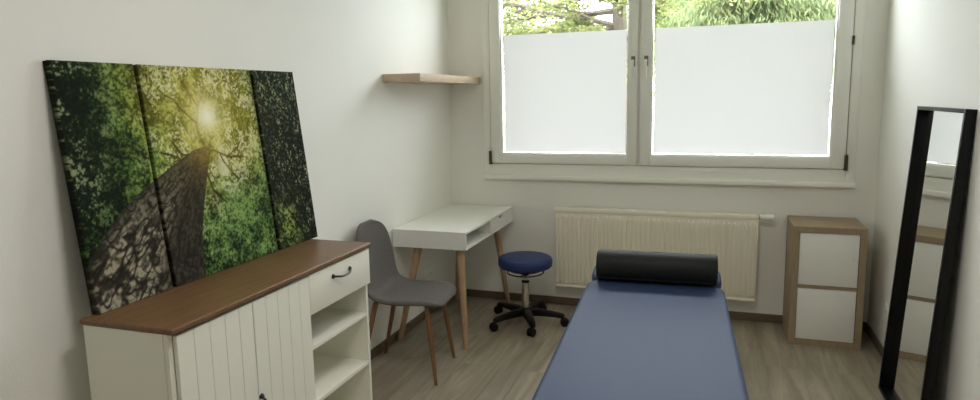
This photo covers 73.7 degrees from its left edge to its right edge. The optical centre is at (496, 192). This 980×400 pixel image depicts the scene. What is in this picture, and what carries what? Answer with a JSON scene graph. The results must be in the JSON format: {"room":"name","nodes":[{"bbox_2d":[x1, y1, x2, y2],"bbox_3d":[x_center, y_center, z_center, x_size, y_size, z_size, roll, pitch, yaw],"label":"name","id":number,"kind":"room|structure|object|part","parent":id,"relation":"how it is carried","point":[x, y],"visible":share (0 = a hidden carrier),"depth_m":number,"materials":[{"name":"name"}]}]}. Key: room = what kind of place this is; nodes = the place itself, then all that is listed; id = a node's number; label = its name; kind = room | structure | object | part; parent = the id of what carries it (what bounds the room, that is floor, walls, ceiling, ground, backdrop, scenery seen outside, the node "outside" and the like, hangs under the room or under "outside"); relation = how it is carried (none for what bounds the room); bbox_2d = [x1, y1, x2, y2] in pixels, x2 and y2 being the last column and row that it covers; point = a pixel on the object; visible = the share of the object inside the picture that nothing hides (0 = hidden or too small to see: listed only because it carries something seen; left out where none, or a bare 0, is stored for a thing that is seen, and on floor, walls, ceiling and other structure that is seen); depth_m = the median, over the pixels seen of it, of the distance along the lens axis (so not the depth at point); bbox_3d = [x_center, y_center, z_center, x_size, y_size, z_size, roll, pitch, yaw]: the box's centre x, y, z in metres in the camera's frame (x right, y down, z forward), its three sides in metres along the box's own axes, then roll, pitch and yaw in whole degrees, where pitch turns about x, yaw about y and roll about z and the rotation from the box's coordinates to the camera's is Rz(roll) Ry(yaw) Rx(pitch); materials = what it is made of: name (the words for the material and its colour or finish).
{"room":"massage therapy room","nodes":[
{"label":"massage therapy room","id":0,"kind":"room"},
{"bbox_2d":[0,0,454,399],"bbox_3d":[-1.428,-0.188,2.325,0.200,3.150,6.100,2,9,18],"label":"wall","id":1,"kind":"structure","parent":0,"point":[376,149],"depth_m":2.82,"materials":[{"name":"paint"}]},
{"bbox_2d":[370,295,454,359],"bbox_3d":[-1.274,1.231,2.588,0.012,0.060,5.888,2,9,18],"label":"baseboard","id":2,"kind":"structure","parent":1,"relation":"attached to","point":[379,348],"depth_m":4.38,"materials":[{"name":"brown wood"}]},
{"bbox_2d":[424,266,433,280],"bbox_3d":[-0.498,0.605,4.844,0.012,0.080,0.160,2,9,18],"label":"wall socket","id":3,"kind":"object","parent":1,"relation":"attached to","point":[429,273],"visible":0.94,"depth_m":4.84,"materials":[{"name":"white plastic"}]},
{"bbox_2d":[382,73,479,84],"bbox_3d":[-0.417,-0.789,4.562,0.260,0.051,1.088,2,9,18],"label":"wall shelf","id":4,"kind":"object","parent":1,"relation":"attached to","point":[419,78],"visible":1,"depth_m":4.20,"materials":[{"name":"brown wood"}]},
{"bbox_2d":[371,296,883,399],"bbox_3d":[0.145,1.356,2.131,3.000,0.100,5.900,2,9,18],"label":"floor","id":5,"kind":"structure","parent":0,"point":[506,363],"depth_m":3.95,"materials":[{"name":"laminate"}]},
{"bbox_2d":[79,239,372,399],"bbox_3d":[-0.945,0.778,2.665,0.393,0.924,1.231,2,9,18],"label":"sideboard","id":6,"kind":"object","parent":5,"relation":"on","point":[292,322],"visible":0.97,"depth_m":2.39,"materials":[{"name":"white wood"}]},
{"bbox_2d":[42,60,172,314],"bbox_3d":[-1.299,-0.028,2.218,0.117,0.816,0.312,2,9,18],"label":"picture","id":7,"kind":"object","parent":6,"relation":"on","point":[96,110],"visible":1,"depth_m":2.19,"materials":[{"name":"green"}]},
{"bbox_2d":[133,64,277,286],"bbox_3d":[-1.149,-0.095,2.659,0.117,0.816,0.597,2,9,18],"label":"picture","id":8,"kind":"object","parent":6,"relation":"on","point":[201,128],"visible":0.99,"depth_m":2.60,"materials":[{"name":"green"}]},
{"bbox_3d":[-0.925,0.823,2.225,0.017,0.822,0.350,2,9,18],"label":"door","id":9,"kind":"part","parent":6,"relation":"part of","materials":[{"name":"white wood"}]},
{"bbox_3d":[-0.844,0.806,2.397,0.035,0.142,0.022,2,9,18],"label":"door handle","id":10,"kind":"part","parent":6,"relation":"part of","materials":[{"name":"black metal"}]},
{"bbox_3d":[-0.817,0.773,2.555,0.017,0.822,0.344,2,9,18],"label":"door","id":11,"kind":"part","parent":6,"relation":"part of","materials":[{"name":"white wood"}]},
{"bbox_2d":[249,70,317,249],"bbox_3d":[-1.001,-0.161,3.095,0.117,0.816,0.296,2,9,18],"label":"picture","id":12,"kind":"object","parent":6,"relation":"on","point":[274,94],"visible":0.99,"depth_m":3.07,"materials":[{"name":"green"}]},
{"bbox_3d":[-0.691,0.386,2.904,0.016,0.169,0.494,2,9,18],"label":"drawer","id":13,"kind":"part","parent":6,"relation":"part of","materials":[{"name":"white wood"}]},
{"bbox_2d":[311,308,365,349],"bbox_3d":[-0.856,0.617,2.984,0.328,0.017,0.477,2,9,18],"label":"shelf","id":14,"kind":"object","parent":6,"relation":"attached to","point":[326,323],"depth_m":3.04,"materials":[{"name":"white wood"}]},
{"bbox_2d":[313,354,368,399],"bbox_3d":[-0.852,0.859,3.020,0.328,0.017,0.477,2,9,18],"label":"shelf","id":15,"kind":"object","parent":6,"relation":"attached to","point":[331,371],"depth_m":3.09,"materials":[{"name":"white wood"}]},
{"bbox_3d":[-0.674,0.356,2.889,0.031,0.025,0.159,2,9,18],"label":"drawer handle","id":16,"kind":"part","parent":6,"relation":"part of","materials":[{"name":"black metal"}]},
{"bbox_2d":[355,219,455,385],"bbox_3d":[-0.523,0.616,3.858,0.522,0.891,0.450,1,9,14],"label":"shell chair","id":17,"kind":"object","parent":5,"relation":"on","point":[386,286],"visible":0.87,"depth_m":3.87,"materials":[{"name":"grey fabric"}]},
{"bbox_3d":[-0.739,0.855,3.768,0.137,0.452,0.030,-3,8,-11],"label":"leg","id":18,"kind":"part","parent":17,"relation":"part of","materials":[{"name":"brown wood"}]},
{"bbox_3d":[-0.659,0.805,4.095,0.137,0.452,0.030,4,10,33],"label":"leg","id":19,"kind":"part","parent":17,"relation":"part of","materials":[{"name":"brown wood"}]},
{"bbox_3d":[-0.366,0.863,3.674,0.029,0.449,0.087,-8,11,-40],"label":"leg","id":20,"kind":"part","parent":17,"relation":"part of","materials":[{"name":"brown wood"}]},
{"bbox_3d":[-0.299,0.812,4.014,0.100,0.450,0.030,-5,9,-28],"label":"leg","id":21,"kind":"part","parent":17,"relation":"part of","materials":[{"name":"brown wood"}]},
{"bbox_2d":[392,204,512,349],"bbox_3d":[-0.271,0.553,4.708,0.518,0.764,1.057,2,9,18],"label":"desk","id":22,"kind":"object","parent":5,"relation":"on","point":[458,227],"visible":0.97,"depth_m":4.33,"materials":[{"name":"white wood"}]},
{"bbox_3d":[-0.571,0.668,4.334,0.188,0.653,0.053,-3,9,-15],"label":"leg","id":23,"kind":"part","parent":22,"relation":"part of","materials":[{"name":"brown wood"}]},
{"bbox_3d":[-0.289,0.542,5.167,0.053,0.652,0.158,-4,9,-19],"label":"leg","id":24,"kind":"part","parent":22,"relation":"part of","materials":[{"name":"brown wood"}]},
{"bbox_3d":[-0.212,0.680,4.215,0.053,0.651,0.146,-3,9,-16],"label":"leg","id":25,"kind":"part","parent":22,"relation":"part of","materials":[{"name":"brown wood"}]},
{"bbox_3d":[0.039,0.203,4.831,0.016,0.084,0.500,2,9,18],"label":"drawer","id":26,"kind":"part","parent":22,"relation":"part of","materials":[{"name":"white wood"}]},
{"bbox_3d":[0.040,0.553,5.060,0.155,0.651,0.053,-7,10,-37],"label":"leg","id":27,"kind":"part","parent":22,"relation":"part of","materials":[{"name":"brown wood"}]},
{"bbox_2d":[489,251,568,336],"bbox_3d":[0.221,0.694,4.620,0.566,0.488,0.566,-2,8,-4],"label":"stool","id":28,"kind":"object","parent":5,"relation":"on","point":[525,263],"visible":1,"depth_m":4.57,"materials":[{"name":"blue plastic"}]},
{"bbox_3d":[0.089,0.861,4.581,0.257,0.050,0.060,-7,10,-36],"label":"arm","id":29,"kind":"part","parent":28,"relation":"part of","materials":[{"name":"black plastic"}]},
{"bbox_3d":[0.106,0.831,4.782,0.060,0.050,0.257,-9,11,-43],"label":"arm","id":30,"kind":"part","parent":28,"relation":"part of","materials":[{"name":"black plastic"}]},
{"bbox_3d":[0.207,0.559,4.630,0.270,0.053,0.270,2,9,18],"label":"seat plate","id":31,"kind":"part","parent":28,"relation":"part of","materials":[{"name":"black metal"}]},
{"bbox_3d":[0.206,0.487,4.619,0.384,0.078,0.384,2,9,18],"label":"seat","id":32,"kind":"part","parent":28,"relation":"part of","materials":[{"name":"blue leather"}]},
{"bbox_3d":[0.232,0.867,4.521,0.060,0.050,0.257,-2,8,-7],"label":"arm","id":33,"kind":"part","parent":28,"relation":"part of","materials":[{"name":"black plastic"}]},
{"bbox_3d":[0.281,0.824,4.807,0.060,0.050,0.257,3,9,26],"label":"arm","id":34,"kind":"part","parent":28,"relation":"part of","materials":[{"name":"black plastic"}]},
{"bbox_3d":[0.357,0.850,4.622,0.258,0.050,0.060,2,9,18],"label":"arm","id":35,"kind":"part","parent":28,"relation":"part of","materials":[{"name":"black plastic"}]},
{"bbox_2d":[532,266,748,399],"bbox_3d":[0.623,0.862,2.692,0.660,0.700,1.855,1,9,15],"label":"massage table","id":36,"kind":"object","parent":5,"relation":"on","point":[622,340],"visible":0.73,"depth_m":2.43,"materials":[{"name":"blue leather"}]},
{"bbox_2d":[596,249,717,285],"bbox_3d":[0.797,0.373,3.259,0.580,0.154,0.154,1,9,15],"label":"bolster","id":37,"kind":"object","parent":36,"relation":"on","point":[617,265],"visible":1,"depth_m":3.20,"materials":[{"name":"black leather"}]},
{"bbox_2d":[592,266,721,288],"bbox_3d":[0.833,0.443,3.418,0.652,0.055,0.240,1,18,15],"label":"cushion","id":38,"kind":"object","parent":36,"relation":"on","point":[719,284],"depth_m":3.34,"materials":[{"name":"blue leather"}]},
{"bbox_2d":[782,215,868,350],"bbox_3d":[2.128,0.572,4.258,0.417,0.772,0.403,2,9,18],"label":"base cabinet","id":39,"kind":"object","parent":5,"relation":"on","point":[826,257],"visible":1,"depth_m":4.09,"materials":[{"name":"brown wood"}]},
{"bbox_3d":[2.076,0.773,4.123,0.333,0.332,0.016,2,9,18],"label":"door","id":40,"kind":"part","parent":39,"relation":"part of","materials":[{"name":"white wood"}]},
{"bbox_3d":[2.070,0.421,4.071,0.333,0.332,0.016,2,9,18],"label":"door","id":41,"kind":"part","parent":39,"relation":"part of","materials":[{"name":"white wood"}]},
{"bbox_2d":[878,106,977,399],"bbox_3d":[2.020,0.364,3.109,0.127,1.525,0.690,2,9,18],"label":"mirror","id":42,"kind":"object","parent":5,"relation":"on","point":[942,142],"visible":1,"depth_m":3.10,"materials":[{"name":"black mirror"}]},
{"bbox_2d":[447,0,889,321],"bbox_3d":[1.110,-0.595,4.826,3.400,3.150,0.320,2,9,18],"label":"wall","id":43,"kind":"structure","parent":0,"point":[534,203],"depth_m":4.82,"materials":[{"name":"paint"}]},
{"bbox_2d":[459,289,866,330],"bbox_3d":[1.081,0.858,4.879,3.000,0.060,0.012,2,9,18],"label":"baseboard","id":44,"kind":"structure","parent":43,"relation":"attached to","point":[747,316],"depth_m":5.07,"materials":[{"name":"brown wood"}]},
{"bbox_2d":[555,206,774,301],"bbox_3d":[1.175,0.428,4.718,1.515,0.615,0.128,2,9,18],"label":"radiator","id":45,"kind":"object","parent":43,"relation":"attached to","point":[580,232],"visible":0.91,"depth_m":4.65,"materials":[{"name":"beige metal"}]},
{"bbox_2d":[555,206,758,219],"bbox_3d":[1.119,0.145,4.681,1.415,0.034,0.080,2,9,18],"label":"grille","id":46,"kind":"object","parent":45,"relation":"attached to","point":[559,210],"depth_m":4.66,"materials":[{"name":"beige metal"}]},
{"bbox_2d":[481,0,865,187],"bbox_3d":[1.184,-0.977,4.757,2.660,1.813,0.532,2,9,18],"label":"window","id":47,"kind":"structure","parent":43,"relation":"in","point":[758,88],"depth_m":4.58,"materials":[{"name":"white"}]},
{"bbox_3d":[0.484,-1.013,4.806,1.107,1.606,0.063,2,9,18],"label":"sash","id":48,"kind":"part","parent":47,"relation":"part of","materials":[{"name":"white"}]},
{"bbox_3d":[0.960,-0.872,4.599,0.022,0.125,0.062,2,9,18],"label":"handle","id":49,"kind":"part","parent":47,"relation":"part of","materials":[{"name":"silver metal"}]},
{"bbox_3d":[1.046,-0.869,4.570,0.022,0.125,0.062,2,9,18],"label":"handle","id":50,"kind":"part","parent":47,"relation":"part of","materials":[{"name":"silver metal"}]},
{"bbox_3d":[1.134,-0.087,4.697,2.574,0.038,0.050,2,9,18],"label":"sill","id":51,"kind":"part","parent":47,"relation":"part of","materials":[{"name":"white"}]},
{"bbox_3d":[1.657,-0.975,4.413,1.329,1.606,0.063,2,9,18],"label":"sash","id":52,"kind":"part","parent":47,"relation":"part of","materials":[{"name":"white"}]},
{"bbox_2d":[867,0,979,399],"bbox_3d":[1.605,-0.089,1.310,0.200,3.150,6.100,2,9,18],"label":"wall","id":53,"kind":"structure","parent":0,"point":[933,46],"depth_m":3.15,"materials":[{"name":"paint"}]},
{"bbox_2d":[865,323,883,356],"bbox_3d":[1.558,1.324,1.640,0.012,0.060,5.888,2,9,18],"label":"baseboard","id":54,"kind":"structure","parent":53,"relation":"attached to","point":[869,331],"depth_m":4.15,"materials":[{"name":"brown wood"}]},
{"bbox_2d":[884,303,888,318],"bbox_3d":[2.335,0.708,3.903,0.012,0.080,0.080,2,9,18],"label":"wall socket","id":55,"kind":"object","parent":53,"relation":"attached to","point":[886,311],"visible":0.94,"depth_m":3.89,"materials":[{"name":"white plastic"}]},
{"label":"outside","id":56,"kind":"structure","parent":0,"visible":0},
{"bbox_2d":[504,124,829,155],"bbox_3d":[6.907,-1.747,26.768,60.000,0.100,44.530,2,9,18],"label":"ground","id":57,"kind":"structure","parent":56,"point":[652,124],"depth_m":25.41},
{"bbox_2d":[502,0,754,153],"bbox_3d":[1.187,-2.755,12.242,8.438,6.284,6.381,2,9,21],"label":"maple tree","id":58,"kind":"object","parent":57,"relation":"on","point":[575,18],"visible":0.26,"depth_m":11.67,"materials":[{"name":"green plant"}]},
{"bbox_2d":[608,0,836,154],"bbox_3d":[7.264,-4.079,19.402,9.553,6.638,7.740,2,9,22],"label":"willow tree","id":59,"kind":"object","parent":57,"relation":"on","point":[716,12],"visible":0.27,"depth_m":17.12,"materials":[{"name":"green plant"}]}
]}

